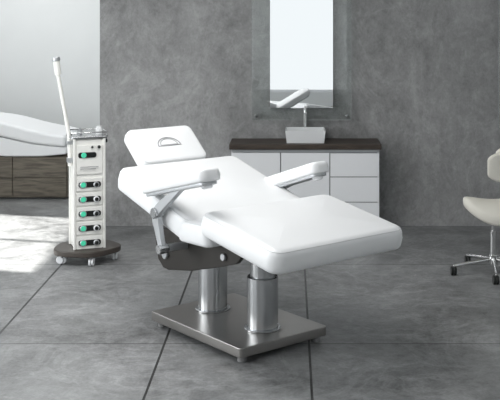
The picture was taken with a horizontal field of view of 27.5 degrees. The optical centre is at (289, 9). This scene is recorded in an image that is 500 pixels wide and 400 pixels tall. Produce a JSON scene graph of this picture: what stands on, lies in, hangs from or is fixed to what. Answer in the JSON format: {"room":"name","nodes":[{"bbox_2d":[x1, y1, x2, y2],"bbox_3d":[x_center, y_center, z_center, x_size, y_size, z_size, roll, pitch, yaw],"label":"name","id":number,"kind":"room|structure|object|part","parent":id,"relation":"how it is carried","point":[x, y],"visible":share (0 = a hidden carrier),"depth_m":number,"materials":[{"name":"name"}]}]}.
{"room":"beauty treatment room","nodes":[
{"label":"beauty treatment room","id":0,"kind":"room"},
{"bbox_2d":[0,0,99,131],"bbox_3d":[-3.525,0.450,13.300,3.750,3.300,0.200,0,0,0],"label":"window","id":1,"kind":"structure","parent":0,"point":[32,32],"depth_m":13.20,"materials":[{"name":"white glass"}]},
{"bbox_2d":[0,196,499,399],"bbox_3d":[-0.800,2.150,5.300,9.200,0.100,16.200,0,0,0],"label":"floor","id":2,"kind":"structure","parent":0,"point":[399,325],"depth_m":6.88,"materials":[{"name":"tile"}]},
{"bbox_2d":[0,112,78,198],"bbox_3d":[-3.485,1.525,11.700,2.030,1.150,0.840,0,0,0],"label":"bed","id":3,"kind":"object","parent":2,"relation":"on","point":[33,152],"visible":0.84,"depth_m":11.30,"materials":[{"name":"white leather"}]},
{"bbox_3d":[-3.495,1.233,11.700,2.010,0.566,0.840,0,0,0],"label":"bed mattress","id":4,"kind":"part","parent":3,"relation":"part of","materials":[{"name":"white leather"}]},
{"bbox_2d":[52,57,120,265],"bbox_3d":[-1.706,1.244,8.561,0.564,1.713,0.495,0,0,-21],"label":"trolley","id":5,"kind":"object","parent":2,"relation":"on","point":[86,159],"visible":1,"depth_m":8.45,"materials":[{"name":"metal"}]},
{"bbox_3d":[-1.888,0.899,8.503,0.139,0.803,0.034,0,0,1],"label":"steamer arm","id":6,"kind":"part","parent":5,"relation":"part of","materials":[{"name":"beige plastic"}]},
{"bbox_2d":[66,133,107,138],"bbox_3d":[-1.706,1.055,8.570,0.310,0.020,0.280,0,0,-21],"label":"tray","id":7,"kind":"object","parent":5,"relation":"on","point":[69,135],"depth_m":8.49,"materials":[{"name":"metal"}]},
{"bbox_3d":[-1.677,1.200,8.438,0.150,0.046,0.012,0,0,-21],"label":"control panel","id":8,"kind":"part","parent":5,"relation":"part of","materials":[{"name":"black plastic"}]},
{"bbox_3d":[-1.706,1.015,8.570,0.297,0.010,0.267,0,0,-21],"label":"tray rail","id":9,"kind":"part","parent":5,"relation":"part of","materials":[{"name":"silver metal"}]},
{"bbox_3d":[-1.658,1.445,8.445,0.185,0.046,0.012,0,0,-21],"label":"module panel","id":10,"kind":"part","parent":5,"relation":"part of","materials":[{"name":"black plastic"}]},
{"bbox_3d":[-1.658,1.565,8.445,0.185,0.046,0.012,0,0,-21],"label":"module panel","id":11,"kind":"part","parent":5,"relation":"part of","materials":[{"name":"black plastic"}]},
{"bbox_3d":[-1.658,1.685,8.445,0.185,0.046,0.012,0,0,-21],"label":"module panel","id":12,"kind":"part","parent":5,"relation":"part of","materials":[{"name":"black plastic"}]},
{"bbox_3d":[-1.658,1.805,8.445,0.185,0.046,0.012,0,0,-21],"label":"module panel","id":13,"kind":"part","parent":5,"relation":"part of","materials":[{"name":"black plastic"}]},
{"bbox_3d":[-1.658,1.925,8.445,0.185,0.046,0.012,0,0,-21],"label":"module panel","id":14,"kind":"part","parent":5,"relation":"part of","materials":[{"name":"black plastic"}]},
{"bbox_2d":[95,125,102,133],"bbox_3d":[-1.605,1.008,8.587,0.064,0.072,0.064,0,0,-21],"label":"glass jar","id":15,"kind":"object","parent":5,"relation":"on","point":[99,128],"depth_m":8.56,"materials":[{"name":"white glass"}]},
{"bbox_2d":[118,125,402,362],"bbox_3d":[-0.338,1.474,6.603,1.148,1.253,2.031,0,0,-40],"label":"chair","id":16,"kind":"object","parent":2,"relation":"on","point":[217,213],"visible":1,"depth_m":6.33,"materials":[{"name":"leather"}]},
{"bbox_2d":[124,126,205,165],"bbox_3d":[-0.886,0.978,7.271,0.548,0.101,0.340,0,40,-40],"label":"cushion","id":17,"kind":"object","parent":16,"relation":"on","point":[162,145],"depth_m":7.21,"materials":[{"name":"white leather"}]},
{"bbox_2d":[146,180,216,196],"bbox_3d":[-0.669,1.092,6.227,0.120,0.022,0.668,0,-14,-40],"label":"armrest","id":18,"kind":"object","parent":16,"relation":"on","point":[172,189],"depth_m":6.15,"materials":[{"name":"plastic"}]},
{"bbox_3d":[-0.579,1.540,6.361,0.030,0.280,0.937,0,0,-40],"label":"frame","id":19,"kind":"part","parent":16,"relation":"part of","materials":[{"name":"brown metal"}]},
{"bbox_2d":[179,217,220,247],"bbox_3d":[-0.222,1.344,6.472,0.988,0.152,0.348,0,-2,-40],"label":"seat cushion","id":20,"kind":"object","parent":16,"relation":"on","point":[192,230],"depth_m":6.14,"materials":[{"name":"white leather"}]},
{"bbox_3d":[-0.490,1.032,6.013,0.072,0.045,0.072,0,-14,-40],"label":"arm knob","id":21,"kind":"part","parent":16,"relation":"part of","materials":[{"name":"white paint"}]},
{"bbox_2d":[118,156,298,236],"bbox_3d":[-0.526,1.232,6.838,0.988,0.162,0.889,0,15,-40],"label":"cushion","id":22,"kind":"object","parent":16,"relation":"on","point":[239,184],"depth_m":6.76,"materials":[{"name":"white leather"}]},
{"bbox_3d":[-0.345,2.030,6.620,0.690,0.060,0.990,0,0,-40],"label":"plate","id":23,"kind":"part","parent":16,"relation":"part of","materials":[{"name":"metal"}]},
{"bbox_2d":[276,172,325,186],"bbox_3d":[0.029,1.172,6.936,0.120,0.022,0.593,0,-18,-40],"label":"armrest","id":24,"kind":"object","parent":16,"relation":"on","point":[298,178],"depth_m":6.81,"materials":[{"name":"plastic"}]},
{"bbox_2d":[201,195,402,273],"bbox_3d":[0.077,1.315,6.112,1.038,0.154,0.757,0,9,-40],"label":"cushion","id":25,"kind":"object","parent":16,"relation":"on","point":[286,236],"depth_m":5.92,"materials":[{"name":"white leather"}]},
{"bbox_3d":[0.180,1.105,6.755,0.072,0.045,0.072,0,-18,-40],"label":"arm knob","id":26,"kind":"part","parent":16,"relation":"part of","materials":[{"name":"white paint"}]},
{"bbox_2d":[450,149,499,284],"bbox_3d":[1.606,1.600,8.112,0.666,1.000,0.690,0,0,0],"label":"swivel chair","id":27,"kind":"object","parent":2,"relation":"on","point":[487,211],"visible":1,"depth_m":8.02,"materials":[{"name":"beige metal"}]},
{"bbox_3d":[1.538,2.005,8.285,0.030,0.068,0.314,0,0,-28],"label":"stool leg","id":28,"kind":"part","parent":27,"relation":"part of","materials":[{"name":"silver metal"}]},
{"bbox_3d":[1.630,1.570,8.130,0.500,0.229,0.420,0,0,0],"label":"saddle seat","id":29,"kind":"part","parent":27,"relation":"part of","materials":[{"name":"white leather"}]},
{"bbox_2d":[100,0,499,225],"bbox_3d":[0.875,0.450,10.020,5.450,3.300,0.200,0,0,0],"label":"wall","id":30,"kind":"structure","parent":0,"point":[419,78],"depth_m":9.92,"materials":[{"name":"concrete"}]},
{"bbox_2d":[255,0,347,116],"bbox_3d":[0.111,0.306,9.889,0.962,1.519,0.062,0,0,0],"label":"wall mirror","id":31,"kind":"object","parent":30,"relation":"attached to","point":[301,31],"visible":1,"depth_m":9.86,"materials":[{"name":"clear glass"}]},
{"bbox_2d":[229,138,381,216],"bbox_3d":[0.142,1.637,9.694,1.415,0.778,0.448,0,0,0],"label":"vanity cabinet","id":32,"kind":"object","parent":30,"relation":"attached to","point":[352,177],"visible":0.63,"depth_m":9.49,"materials":[{"name":"grey wood"}]},
{"bbox_2d":[229,138,381,149],"bbox_3d":[0.142,1.272,9.694,1.415,0.049,0.448,0,0,0],"label":"countertop","id":33,"kind":"structure","parent":32,"relation":"on","point":[236,143],"depth_m":9.47,"materials":[{"name":"brown wood"}]},
{"bbox_2d":[285,127,325,142],"bbox_3d":[0.145,1.188,9.680,0.379,0.120,0.299,0,0,0],"label":"basin","id":34,"kind":"object","parent":33,"relation":"in","point":[293,134],"visible":1,"depth_m":9.54,"materials":[{"name":"white ceramic"}]},
{"bbox_2d":[303,106,306,126],"bbox_3d":[0.145,1.087,9.803,0.052,0.323,0.176,0,0,0],"label":"faucet","id":35,"kind":"object","parent":34,"relation":"on","point":[304,107],"visible":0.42,"depth_m":9.85,"materials":[{"name":"silver metal"}]}
]}

